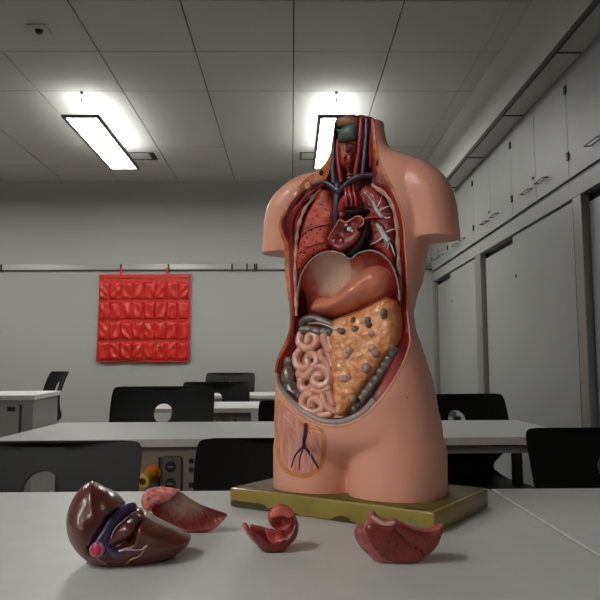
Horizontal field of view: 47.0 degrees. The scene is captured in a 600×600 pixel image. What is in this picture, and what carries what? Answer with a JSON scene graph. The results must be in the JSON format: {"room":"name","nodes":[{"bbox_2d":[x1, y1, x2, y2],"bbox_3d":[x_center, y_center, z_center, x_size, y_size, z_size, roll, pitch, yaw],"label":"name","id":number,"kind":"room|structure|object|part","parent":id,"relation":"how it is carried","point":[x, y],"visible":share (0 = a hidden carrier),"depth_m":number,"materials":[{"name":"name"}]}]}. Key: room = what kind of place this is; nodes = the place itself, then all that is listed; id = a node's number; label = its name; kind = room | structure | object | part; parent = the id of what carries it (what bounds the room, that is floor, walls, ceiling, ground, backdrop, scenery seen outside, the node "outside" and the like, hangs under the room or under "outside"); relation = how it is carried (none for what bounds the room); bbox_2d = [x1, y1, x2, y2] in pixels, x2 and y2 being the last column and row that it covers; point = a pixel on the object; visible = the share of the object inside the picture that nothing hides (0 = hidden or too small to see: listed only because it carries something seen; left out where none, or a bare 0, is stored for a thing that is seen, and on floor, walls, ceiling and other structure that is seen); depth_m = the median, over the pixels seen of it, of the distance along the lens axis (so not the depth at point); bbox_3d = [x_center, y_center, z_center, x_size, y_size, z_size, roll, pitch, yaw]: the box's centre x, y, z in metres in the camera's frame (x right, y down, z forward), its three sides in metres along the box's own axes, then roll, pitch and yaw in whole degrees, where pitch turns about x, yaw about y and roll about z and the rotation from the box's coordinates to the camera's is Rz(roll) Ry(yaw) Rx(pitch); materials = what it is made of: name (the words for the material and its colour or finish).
{"room":"science classroom","nodes":[
{"label":"science classroom","id":0,"kind":"room"},
{"bbox_2d":[0,181,434,423],"bbox_3d":[-1.648,0.160,7.549,7.500,3.145,0.100,0,-5,-1],"label":"wall","id":1,"kind":"structure","parent":0,"point":[240,320],"depth_m":7.54,"materials":[{"name":"grey paint"}]},
{"bbox_2d":[0,263,431,271],"bbox_3d":[-1.659,-0.353,7.533,7.280,0.082,0.030,0,-5,-1],"label":"rail","id":2,"kind":"object","parent":1,"relation":"attached to","point":[3,267],"visible":0.71,"depth_m":7.53,"materials":[{"name":"silver metal"}]},
{"bbox_2d":[96,268,190,361],"bbox_3d":[-1.685,0.158,7.446,1.012,1.026,0.040,0,-5,-1],"label":"pocket chart","id":3,"kind":"object","parent":2,"relation":"hanging from","point":[142,317],"visible":1,"depth_m":7.44,"materials":[{"name":"red plastic"}]},
{"bbox_2d":[417,0,512,157],"bbox_3d":[1.226,-1.915,1.455,0.003,0.003,12.500,0,-5,-1],"label":"trim","id":4,"kind":"structure","parent":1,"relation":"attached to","point":[512,0],"depth_m":4.76,"materials":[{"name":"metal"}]},
{"bbox_2d":[426,0,599,190],"bbox_3d":[1.710,-1.710,1.441,0.730,0.453,12.500,0,-5,-1],"label":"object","id":5,"kind":"structure","parent":1,"relation":"attached to","point":[544,23],"depth_m":4.25,"materials":[{"name":"grey"}]},
{"bbox_2d":[447,0,599,187],"bbox_3d":[1.408,-1.491,1.416,0.138,0.035,12.500,0,-5,-1],"label":"trim","id":6,"kind":"structure","parent":1,"relation":"attached to","point":[594,3],"depth_m":3.85,"materials":[{"name":"grey"}]},
{"bbox_2d":[0,0,532,181],"bbox_3d":[-1.575,-1.956,1.423,7.300,0.100,12.500,0,-5,-1],"label":"ceiling","id":7,"kind":"structure","parent":0,"point":[218,90],"depth_m":4.87,"materials":[{"name":"grey"}]},
{"bbox_2d":[25,24,51,34],"bbox_3d":[-1.580,-1.627,4.175,0.120,0.030,0.120,0,-5,-1],"label":"smoke detector","id":8,"kind":"object","parent":7,"relation":"attached to","point":[35,29],"visible":1,"depth_m":4.16,"materials":[{"name":"grey plastic"}]},
{"bbox_2d":[61,91,139,169],"bbox_3d":[-1.635,-1.387,5.798,0.280,0.200,1.380,0,-5,-1],"label":"pendant lamp","id":9,"kind":"object","parent":7,"relation":"hanging from","point":[92,129],"visible":1,"depth_m":5.64,"materials":[{"name":"grey metal"}]},
{"bbox_2d":[66,118,135,168],"bbox_3d":[-1.635,-1.293,5.789,0.226,0.006,1.318,0,-5,-1],"label":"diffuser","id":10,"kind":"object","parent":9,"relation":"attached to","point":[94,132],"depth_m":5.68,"materials":[{"name":"white plastic"}]},
{"bbox_2d":[128,152,157,159],"bbox_3d":[-1.647,-1.397,6.703,0.490,0.006,0.240,0,-5,-1],"label":"ceiling vent","id":11,"kind":"object","parent":7,"relation":"in","point":[151,154],"visible":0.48,"depth_m":6.67,"materials":[{"name":"grey metal"}]},
{"bbox_2d":[300,152,313,159],"bbox_3d":[0.253,-1.404,6.728,0.510,0.006,0.240,0,-5,-1],"label":"ceiling vent","id":12,"kind":"object","parent":7,"relation":"in","point":[300,152],"visible":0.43,"depth_m":6.70,"materials":[{"name":"grey metal"}]},
{"bbox_2d":[312,91,355,169],"bbox_3d":[0.265,-1.393,5.823,0.280,0.200,1.380,0,-5,-1],"label":"pendant lamp","id":13,"kind":"object","parent":7,"relation":"hanging from","point":[325,123],"visible":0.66,"depth_m":5.60,"materials":[{"name":"white"}]},
{"bbox_2d":[315,118,335,167],"bbox_3d":[0.265,-1.300,5.814,0.226,0.006,1.318,0,-5,-1],"label":"diffuser","id":14,"kind":"object","parent":13,"relation":"attached to","point":[324,131],"depth_m":5.65,"materials":[{"name":"white"}]},
{"bbox_3d":[-1.561,1.175,1.124,7.500,0.100,12.700,0,-5,-1],"label":"floor","id":15,"kind":"structure","parent":0,"visible":0},
{"bbox_2d":[0,391,60,491],"bbox_3d":[-2.845,1.102,5.237,1.960,0.780,0.932,0,-5,-1],"label":"desk","id":16,"kind":"object","parent":15,"relation":"on","point":[20,411],"visible":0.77,"depth_m":4.86,"materials":[{"name":"laminate"}]},
{"bbox_3d":[-2.361,1.076,4.807,0.795,0.685,0.018,0,-5,-1],"label":"door","id":17,"kind":"part","parent":16,"relation":"part of","materials":[{"name":"grey laminate"}]},
{"bbox_2d":[43,371,68,421],"bbox_3d":[-2.334,1.117,6.092,0.543,0.967,0.500,4,-7,-37],"label":"chair","id":18,"kind":"object","parent":15,"relation":"on","point":[54,377],"visible":0.22,"depth_m":6.28,"materials":[{"name":"black plastic"}]},
{"bbox_2d":[0,440,141,491],"bbox_3d":[-0.645,0.748,1.524,0.500,0.816,0.543,0,-5,-1],"label":"chair","id":19,"kind":"object","parent":15,"relation":"on","point":[115,465],"visible":0.31,"depth_m":1.75,"materials":[{"name":"black plastic"}]},
{"bbox_2d":[0,421,274,491],"bbox_3d":[-0.571,0.901,2.779,1.055,0.750,0.761,0,-5,-1],"label":"table","id":20,"kind":"object","parent":15,"relation":"on","point":[148,434],"visible":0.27,"depth_m":2.71,"materials":[{"name":"laminate"}]},
{"bbox_3d":[-1.079,0.965,3.099,0.040,0.690,0.040,0,-5,-1],"label":"leg","id":21,"kind":"part","parent":20,"relation":"part of","materials":[{"name":"black metal"}]},
{"bbox_2d":[138,447,196,490],"bbox_3d":[-0.478,0.634,2.464,0.360,0.222,0.202,0,-5,-1],"label":"box","id":22,"kind":"object","parent":20,"relation":"attached to","point":[173,467],"visible":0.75,"depth_m":2.44,"materials":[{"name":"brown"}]},
{"bbox_2d":[139,464,160,487],"bbox_3d":[-0.529,0.614,2.405,0.071,0.070,0.081,0,-5,-1],"label":"tap","id":23,"kind":"object","parent":22,"relation":"on","point":[150,474],"depth_m":2.43,"materials":[{"name":"yellow"}]},
{"bbox_2d":[165,478,175,487],"bbox_3d":[-0.457,0.649,2.436,0.039,0.039,0.001,0,-5,-1],"label":"socket","id":24,"kind":"object","parent":22,"relation":"attached to","point":[169,482],"depth_m":2.44,"materials":[{"name":"brown plastic"}]},
{"bbox_2d":[165,461,175,471],"bbox_3d":[-0.458,0.590,2.441,0.039,0.039,0.001,0,-5,-1],"label":"socket","id":25,"kind":"object","parent":22,"relation":"attached to","point":[170,466],"depth_m":2.44,"materials":[{"name":"brown plastic"}]},
{"bbox_3d":[-0.454,0.621,2.443,0.068,0.134,0.006,0,-5,-1],"label":"socket plate","id":26,"kind":"part","parent":22,"relation":"part of","materials":[{"name":"grey"}]},
{"bbox_2d":[109,386,214,421],"bbox_3d":[-0.663,0.857,3.151,0.500,0.909,0.543,0,-5,-1],"label":"chair","id":27,"kind":"object","parent":15,"relation":"on","point":[128,403],"visible":0.16,"depth_m":3.37,"materials":[{"name":"black plastic"}]},
{"bbox_2d":[154,402,259,412],"bbox_3d":[-0.593,1.073,4.571,1.055,0.750,0.781,0,-5,-1],"label":"table","id":28,"kind":"object","parent":15,"relation":"on","point":[219,407],"visible":0.02,"depth_m":4.28,"materials":[{"name":"laminate"}]},
{"bbox_2d":[213,413,250,421],"bbox_3d":[-0.494,0.814,4.342,0.360,0.222,0.130,0,-5,-1],"label":"box","id":29,"kind":"object","parent":28,"relation":"attached to","point":[218,417],"visible":0.26,"depth_m":4.29,"materials":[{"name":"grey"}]},
{"bbox_3d":[-0.469,0.797,4.284,0.068,0.134,0.006,0,-5,-1],"label":"socket plate","id":30,"kind":"part","parent":29,"relation":"part of","materials":[{"name":"grey"}]},
{"bbox_2d":[183,381,249,401],"bbox_3d":[-0.621,1.036,4.933,0.500,0.891,0.543,0,-5,-1],"label":"chair","id":31,"kind":"object","parent":15,"relation":"on","point":[229,391],"visible":0.12,"depth_m":5.16,"materials":[{"name":"black plastic"}]},
{"bbox_2d":[171,392,274,415],"bbox_3d":[-0.617,1.252,6.442,1.055,0.750,0.781,0,-5,-1],"label":"table","id":32,"kind":"object","parent":15,"relation":"on","point":[218,398],"visible":0.02,"depth_m":6.12,"materials":[{"name":"laminate"}]},
{"bbox_2d":[205,373,254,398],"bbox_3d":[-0.704,1.191,6.806,0.500,0.940,0.543,0,-5,-1],"label":"chair","id":33,"kind":"object","parent":15,"relation":"on","point":[210,377],"visible":0.05,"depth_m":7.04,"materials":[{"name":"black plastic"}]},
{"bbox_2d":[193,438,273,490],"bbox_3d":[-0.013,0.746,1.552,0.500,0.819,0.543,0,-5,-1],"label":"chair","id":34,"kind":"object","parent":15,"relation":"on","point":[221,464],"visible":0.09,"depth_m":1.77,"materials":[{"name":"black plastic"}]},
{"bbox_2d":[258,400,274,420],"bbox_3d":[0.040,0.914,3.356,0.500,0.828,0.543,0,-5,-1],"label":"chair","id":35,"kind":"object","parent":15,"relation":"on","point":[266,410],"visible":0.03,"depth_m":3.56,"materials":[{"name":"black plastic"}]},
{"bbox_2d":[0,489,599,599],"bbox_3d":[-0.256,0.730,1.004,1.309,0.750,0.766,0,-5,-1],"label":"table","id":36,"kind":"object","parent":15,"relation":"on","point":[500,551],"visible":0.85,"depth_m":0.89,"materials":[{"name":"laminate"}]},
{"bbox_2d":[66,481,190,565],"bbox_3d":[-0.227,0.293,0.919,0.162,0.104,0.101,1,-6,-13],"label":"liver model","id":37,"kind":"object","parent":36,"relation":"on","point":[104,529],"visible":1,"depth_m":0.88,"materials":[{"name":"brown"}]},
{"bbox_2d":[141,486,226,532],"bbox_3d":[-0.180,0.327,1.081,0.135,0.071,0.040,0,-5,-1],"label":"stomach half model","id":38,"kind":"object","parent":36,"relation":"on","point":[171,505],"visible":0.95,"depth_m":1.07},
{"bbox_2d":[242,504,298,552],"bbox_3d":[-0.041,0.317,0.963,0.079,0.062,0.047,0,-5,-1],"label":"heart piece","id":39,"kind":"object","parent":36,"relation":"on","point":[281,517],"visible":1,"depth_m":0.95,"materials":[{"name":"red plastic"}]},
{"bbox_2d":[230,115,487,529],"bbox_3d":[0.105,0.013,1.286,0.403,0.728,0.247,-4,-7,34],"label":"model","id":40,"kind":"object","parent":36,"relation":"on","point":[358,429],"visible":1,"depth_m":1.20},
{"bbox_3d":[-0.002,0.243,1.212,0.107,0.118,0.025,-4,-7,34],"label":"muscle panel","id":41,"kind":"part","parent":40,"relation":"part of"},
{"bbox_3d":[0.040,0.049,1.242,0.065,0.018,0.002,-4,-7,36],"label":"mesentery cord","id":42,"kind":"part","parent":40,"relation":"part of","materials":[{"name":"beige plastic"}]},
{"bbox_2d":[354,511,442,563],"bbox_3d":[0.129,0.310,0.911,0.116,0.064,0.045,0,-5,2],"label":"lung model piece","id":43,"kind":"object","parent":36,"relation":"on","point":[389,540],"visible":1,"depth_m":0.89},
{"bbox_2d":[432,281,440,393],"bbox_3d":[1.698,0.742,7.181,0.583,1.884,0.075,0,-5,-1],"label":"trim","id":44,"kind":"structure","parent":15,"relation":"on","point":[435,283],"depth_m":7.18,"materials":[{"name":"silver metal"}]},
{"bbox_2d":[448,410,460,419],"bbox_3d":[0.466,1.069,4.585,1.057,0.750,0.781,0,-5,-1],"label":"table","id":45,"kind":"object","parent":15,"relation":"on","point":[452,413],"visible":0.09,"depth_m":4.26,"materials":[{"name":"laminate"}]},
{"bbox_3d":[0.976,1.065,4.250,0.040,0.690,0.040,0,-5,-1],"label":"leg","id":46,"kind":"part","parent":45,"relation":"part of","materials":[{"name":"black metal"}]},
{"bbox_2d":[438,259,478,419],"bbox_3d":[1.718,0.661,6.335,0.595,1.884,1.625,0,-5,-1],"label":"sliding door","id":47,"kind":"structure","parent":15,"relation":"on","point":[458,342],"depth_m":6.23,"materials":[{"name":"grey laminate"}]},
{"bbox_3d":[1.460,0.689,6.772,0.018,1.765,0.720,0,-5,-1],"label":"door","id":48,"kind":"part","parent":47,"relation":"part of","materials":[{"name":"grey laminate"}]},
{"bbox_2d":[475,254,489,392],"bbox_3d":[1.720,0.577,5.452,0.583,1.884,0.150,0,-5,-1],"label":"trim","id":49,"kind":"structure","parent":15,"relation":"on","point":[480,260],"depth_m":5.44,"materials":[{"name":"silver metal"}]},
{"bbox_2d":[436,393,533,489],"bbox_3d":[0.794,0.875,3.179,0.500,0.864,0.543,0,-6,-8],"label":"chair","id":50,"kind":"object","parent":15,"relation":"on","point":[464,469],"visible":0.34,"depth_m":3.37,"materials":[{"name":"black plastic"}]},
{"bbox_2d":[441,420,547,484],"bbox_3d":[0.488,0.898,2.793,1.057,0.750,0.761,0,-5,-1],"label":"table","id":51,"kind":"object","parent":15,"relation":"on","point":[460,436],"visible":0.16,"depth_m":2.58,"materials":[{"name":"laminate"}]},
{"bbox_3d":[0.990,0.957,3.126,0.040,0.690,0.040,0,-5,-1],"label":"leg","id":52,"kind":"part","parent":51,"relation":"part of","materials":[{"name":"black metal"}]},
{"bbox_2d":[485,199,582,486],"bbox_3d":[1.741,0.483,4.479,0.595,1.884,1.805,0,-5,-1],"label":"sliding door","id":53,"kind":"structure","parent":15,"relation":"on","point":[532,311],"depth_m":4.25,"materials":[{"name":"grey laminate"}]},
{"bbox_3d":[1.482,0.516,4.968,0.018,1.765,0.796,0,-5,-1],"label":"door","id":54,"kind":"part","parent":53,"relation":"part of","materials":[{"name":"grey laminate"}]},
{"bbox_2d":[432,161,599,281],"bbox_3d":[1.728,-0.512,4.547,0.583,0.110,5.570,0,-5,-1],"label":"trim","id":55,"kind":"structure","parent":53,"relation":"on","point":[587,182],"depth_m":4.34,"materials":[{"name":"laminate"}]},
{"bbox_3d":[1.469,0.416,4.107,0.018,1.800,1.035,0,-5,-1],"label":"door","id":56,"kind":"part","parent":53,"relation":"part of","materials":[{"name":"grey laminate"}]},
{"bbox_2d":[491,488,599,557],"bbox_3d":[0.895,0.726,1.019,0.988,0.750,0.766,0,-5,-1],"label":"table","id":57,"kind":"object","parent":15,"relation":"on","point":[574,513],"visible":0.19,"depth_m":1.22,"materials":[{"name":"laminate"}]},
{"bbox_2d":[526,427,599,488],"bbox_3d":[0.914,0.766,1.804,0.500,0.819,0.543,0,-5,-1],"label":"chair","id":58,"kind":"object","parent":15,"relation":"on","point":[558,457],"visible":0.34,"depth_m":2.01,"materials":[{"name":"black plastic"}]},
{"bbox_2d":[573,194,599,472],"bbox_3d":[1.744,0.393,3.531,0.583,1.884,0.100,0,-5,-1],"label":"trim","id":59,"kind":"structure","parent":15,"relation":"on","point":[584,283],"depth_m":3.53,"materials":[{"name":"silver metal"}]},
{"bbox_2d":[589,190,599,426],"bbox_3d":[1.765,0.303,2.595,0.595,1.884,1.780,0,-5,-1],"label":"tall cabinet","id":60,"kind":"object","parent":15,"relation":"on","point":[594,198],"visible":0.94,"depth_m":3.47,"materials":[{"name":"grey laminate"}]},
{"bbox_3d":[2.131,-0.453,1.326,0.100,3.145,12.500,0,-5,-1],"label":"wall","id":61,"kind":"structure","parent":0,"visible":0},
{"bbox_2d":[431,242,449,270],"bbox_3d":[1.686,-0.643,6.985,0.633,0.614,0.738,0,-5,-1],"label":"upper cabinet","id":62,"kind":"object","parent":61,"relation":"attached to","point":[439,257],"visible":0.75,"depth_m":6.97,"materials":[{"name":"grey laminate"}]},
{"bbox_3d":[1.413,-0.624,7.165,0.017,0.602,0.366,0,-5,-1],"label":"door","id":63,"kind":"part","parent":62,"relation":"part of","materials":[{"name":"laminate"}]},
{"bbox_3d":[1.418,-0.659,6.797,0.017,0.602,0.366,0,-5,-1],"label":"door","id":64,"kind":"part","parent":62,"relation":"part of","materials":[{"name":"laminate"}]},
{"bbox_2d":[447,172,475,259],"bbox_3d":[1.696,-0.723,6.146,0.633,0.614,0.943,0,-5,-1],"label":"upper cabinet","id":65,"kind":"object","parent":61,"relation":"attached to","point":[463,193],"visible":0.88,"depth_m":5.96,"materials":[{"name":"grey laminate"}]},
{"bbox_3d":[1.423,-0.700,6.379,0.017,0.602,0.466,0,-5,-1],"label":"door","id":66,"kind":"part","parent":65,"relation":"part of","materials":[{"name":"laminate"}]},
{"bbox_3d":[1.429,-0.745,5.909,0.017,0.602,0.471,0,-5,-1],"label":"door","id":67,"kind":"part","parent":65,"relation":"part of","materials":[{"name":"laminate"}]},
{"bbox_2d":[472,131,514,242],"bbox_3d":[1.709,-0.815,5.185,0.633,0.614,0.985,0,-5,-1],"label":"upper cabinet","id":68,"kind":"object","parent":61,"relation":"attached to","point":[492,177],"visible":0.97,"depth_m":5.10,"materials":[{"name":"grey laminate"}]},
{"bbox_3d":[1.435,-0.790,5.431,0.017,0.602,0.482,0,-5,-1],"label":"door","id":69,"kind":"part","parent":68,"relation":"part of","materials":[{"name":"laminate"}]},
{"bbox_3d":[1.442,-0.837,4.939,0.017,0.602,0.497,0,-5,-1],"label":"door","id":70,"kind":"part","parent":68,"relation":"part of","materials":[{"name":"laminate"}]},
{"bbox_2d":[509,71,571,216],"bbox_3d":[1.721,-0.907,4.221,0.633,0.614,0.948,0,-5,-1],"label":"upper cabinet","id":71,"kind":"object","parent":61,"relation":"attached to","point":[538,144],"visible":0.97,"depth_m":4.13,"materials":[{"name":"grey laminate"}]},
{"bbox_3d":[1.448,-0.883,4.465,0.017,0.602,0.447,0,-5,-1],"label":"door","id":72,"kind":"part","parent":71,"relation":"part of","materials":[{"name":"laminate"}]},
{"bbox_3d":[1.426,-0.684,4.350,0.044,0.012,0.158,0,-5,-1],"label":"handle","id":73,"kind":"part","parent":71,"relation":"part of","materials":[{"name":"grey metal"}]},
{"bbox_3d":[1.429,-0.708,4.091,0.044,0.012,0.158,0,-5,-1],"label":"handle","id":74,"kind":"part","parent":71,"relation":"part of","materials":[{"name":"grey metal"}]},
{"bbox_3d":[1.454,-0.928,3.993,0.017,0.602,0.495,0,-5,-1],"label":"door","id":75,"kind":"part","parent":71,"relation":"part of","materials":[{"name":"laminate"}]},
{"bbox_2d":[564,34,599,178],"bbox_3d":[1.733,-0.998,3.276,0.633,0.614,0.946,0,-5,-1],"label":"upper cabinet","id":76,"kind":"object","parent":61,"relation":"attached to","point":[582,77],"visible":1,"depth_m":3.53,"materials":[{"name":"grey laminate"}]},
{"bbox_3d":[1.438,-0.777,3.378,0.044,0.012,0.158,0,-5,-1],"label":"handle","id":77,"kind":"part","parent":76,"relation":"part of","materials":[{"name":"grey metal"}]}
]}

